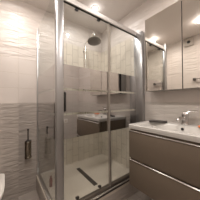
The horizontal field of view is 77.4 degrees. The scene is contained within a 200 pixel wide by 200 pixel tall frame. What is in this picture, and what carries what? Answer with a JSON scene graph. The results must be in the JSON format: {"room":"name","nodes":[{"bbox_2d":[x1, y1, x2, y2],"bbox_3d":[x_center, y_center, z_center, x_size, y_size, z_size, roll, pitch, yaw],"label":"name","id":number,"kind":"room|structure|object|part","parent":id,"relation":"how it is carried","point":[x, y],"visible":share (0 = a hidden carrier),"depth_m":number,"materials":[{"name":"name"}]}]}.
{"room":"bathroom","nodes":[
{"label":"bathroom","id":0,"kind":"room"},
{"bbox_2d":[0,103,18,199],"bbox_3d":[-1.142,0.590,1.255,0.530,1.106,0.155,0,-1,-37],"label":"wall","id":1,"kind":"structure","parent":0,"point":[9,112],"depth_m":1.31,"materials":[{"name":"grey tile"}]},
{"bbox_2d":[0,173,4,199],"bbox_3d":[-0.960,0.883,0.955,0.366,0.330,0.534,0,-1,-37],"label":"toilet","id":2,"kind":"object","parent":1,"relation":"attached to","point":[2,176],"visible":1,"depth_m":1.06,"materials":[{"name":"white ceramic"}]},
{"bbox_2d":[0,0,101,196],"bbox_3d":[-0.719,-0.028,1.744,1.791,2.349,0.100,0,-1,-37],"label":"wall","id":3,"kind":"structure","parent":0,"point":[20,21],"depth_m":1.59,"materials":[{"name":"grey tile"}]},
{"bbox_2d":[25,128,31,158],"bbox_3d":[-0.867,0.520,1.504,0.074,0.352,0.088,0,-1,-37],"label":"toilet brush","id":4,"kind":"object","parent":3,"relation":"attached to","point":[28,142],"visible":1,"depth_m":1.47,"materials":[{"name":"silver metal"}]},
{"bbox_2d":[36,178,138,199],"bbox_3d":[-0.148,1.061,1.589,1.063,0.160,0.805,0,-1,-37],"label":"step","id":5,"kind":"structure","parent":3,"relation":"attached to","point":[124,193],"depth_m":1.41,"materials":[{"name":"grey tile"}]},
{"bbox_2d":[36,154,129,199],"bbox_3d":[-0.149,0.966,1.590,1.063,0.030,0.805,0,-1,-37],"label":"shower tray","id":6,"kind":"object","parent":5,"relation":"on","point":[83,177],"visible":0.74,"depth_m":1.56,"materials":[{"name":"ceramic"}]},
{"bbox_2d":[49,176,51,187],"bbox_3d":[-0.543,0.898,1.379,0.032,0.119,0.032,0,-1,-37],"label":"shampoo bottle","id":7,"kind":"object","parent":6,"relation":"on","point":[50,179],"visible":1,"depth_m":1.37,"materials":[{"name":"red"}]},
{"bbox_2d":[37,0,144,199],"bbox_3d":[-0.131,0.018,1.572,1.058,1.865,0.879,0,-1,-37],"label":"shower enclosure","id":8,"kind":"object","parent":6,"relation":"on","point":[59,76],"visible":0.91,"depth_m":1.21,"materials":[{"name":"clear glass"}]},
{"bbox_3d":[-0.572,0.932,1.302,0.032,0.035,0.753,0,-1,-37],"label":"rail","id":9,"kind":"part","parent":8,"relation":"part of","materials":[{"name":"silver metal"}]},
{"bbox_3d":[-0.327,0.012,1.002,0.060,1.865,0.046,0,-1,-37],"label":"corner post","id":10,"kind":"part","parent":8,"relation":"part of","materials":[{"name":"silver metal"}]},
{"bbox_3d":[0.075,-0.843,1.315,0.983,0.047,0.030,0,-1,-37],"label":"rail","id":11,"kind":"part","parent":8,"relation":"part of","materials":[{"name":"silver metal"}]},
{"bbox_3d":[0.083,0.931,1.299,0.983,0.028,0.060,0,-1,-37],"label":"rail","id":12,"kind":"part","parent":8,"relation":"part of","materials":[{"name":"silver metal"}]},
{"bbox_2d":[83,32,100,113],"bbox_3d":[-0.132,-0.255,1.859,0.280,1.423,0.430,0,-1,-37],"label":"shower column","id":13,"kind":"structure","parent":3,"relation":"attached to","point":[93,40],"depth_m":1.78,"materials":[{"name":"silver metal"}]},
{"bbox_3d":[-0.081,-0.824,1.763,0.192,0.034,0.190,0,-1,-37],"label":"nozzle plate","id":14,"kind":"part","parent":13,"relation":"part of","materials":[{"name":"grey metal"}]},
{"bbox_2d":[20,0,146,32],"bbox_3d":[0.024,-1.270,0.763,1.991,0.100,2.595,0,-1,-37],"label":"ceiling","id":15,"kind":"structure","parent":0,"point":[115,10],"depth_m":1.67,"materials":[{"name":"paint"}]},
{"bbox_2d":[18,190,152,199],"bbox_3d":[0.040,1.179,0.733,1.991,0.100,2.595,0,-1,-37],"label":"floor","id":16,"kind":"structure","parent":0,"point":[33,195],"depth_m":1.47,"materials":[{"name":"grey tile"}]},
{"bbox_2d":[101,0,199,167],"bbox_3d":[0.787,-0.043,1.317,0.100,2.349,2.395,0,-1,-37],"label":"wall","id":17,"kind":"structure","parent":0,"point":[162,105],"depth_m":1.68,"materials":[{"name":"tile"}]},
{"bbox_2d":[129,128,199,199],"bbox_3d":[0.635,0.520,1.055,0.454,0.518,0.615,0,-1,-37],"label":"vanity unit","id":18,"kind":"object","parent":17,"relation":"attached to","point":[162,167],"visible":0.88,"depth_m":0.91,"materials":[{"name":"brown paint"}]},
{"bbox_2d":[129,121,199,142],"bbox_3d":[0.634,0.272,1.059,0.452,0.100,0.622,0,-1,-37],"label":"washbasin","id":19,"kind":"object","parent":18,"relation":"in","point":[191,132],"visible":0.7,"depth_m":1.04,"materials":[{"name":"white ceramic"}]},
{"bbox_2d":[149,120,166,122],"bbox_3d":[0.579,0.213,1.248,0.165,0.027,0.043,-1,-1,32],"label":"glasses case","id":20,"kind":"object","parent":19,"relation":"on","point":[157,121],"visible":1,"depth_m":1.23,"materials":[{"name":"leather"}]},
{"bbox_2d":[176,110,197,124],"bbox_3d":[0.737,0.155,1.064,0.175,0.132,0.122,0,-1,-37],"label":"mixer","id":21,"kind":"object","parent":19,"relation":"on","point":[184,119],"visible":1,"depth_m":1.10,"materials":[{"name":"silver metal"}]},
{"bbox_3d":[0.704,0.166,1.078,0.139,0.045,0.028,0,-1,-34],"label":"spout","id":22,"kind":"part","parent":21,"relation":"part of","materials":[{"name":"silver metal"}]},
{"bbox_3d":[0.467,0.660,0.926,0.019,0.237,0.615,0,-1,-37],"label":"drawer","id":23,"kind":"part","parent":18,"relation":"part of","materials":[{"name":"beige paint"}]},
{"bbox_3d":[0.464,0.278,0.925,0.024,0.008,0.606,0,-1,-37],"label":"handle","id":24,"kind":"part","parent":18,"relation":"part of","materials":[{"name":"silver metal"}]},
{"bbox_3d":[0.466,0.543,0.922,0.024,0.008,0.606,0,-1,-37],"label":"handle","id":25,"kind":"part","parent":18,"relation":"part of","materials":[{"name":"silver metal"}]},
{"bbox_2d":[145,0,199,91],"bbox_3d":[0.764,-0.491,1.141,0.149,0.785,0.688,0,-1,-37],"label":"upper cabinet","id":26,"kind":"object","parent":17,"relation":"attached to","point":[172,35],"visible":1,"depth_m":1.14,"materials":[{"name":"silver"}]},
{"bbox_3d":[0.613,-0.488,1.235,0.021,0.785,0.355,0,-1,-37],"label":"mirror door","id":27,"kind":"part","parent":26,"relation":"part of","materials":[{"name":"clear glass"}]},
{"bbox_3d":[0.822,-0.493,0.958,0.021,0.785,0.327,0,-1,-37],"label":"mirror door","id":28,"kind":"part","parent":26,"relation":"part of","materials":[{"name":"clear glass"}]}
]}

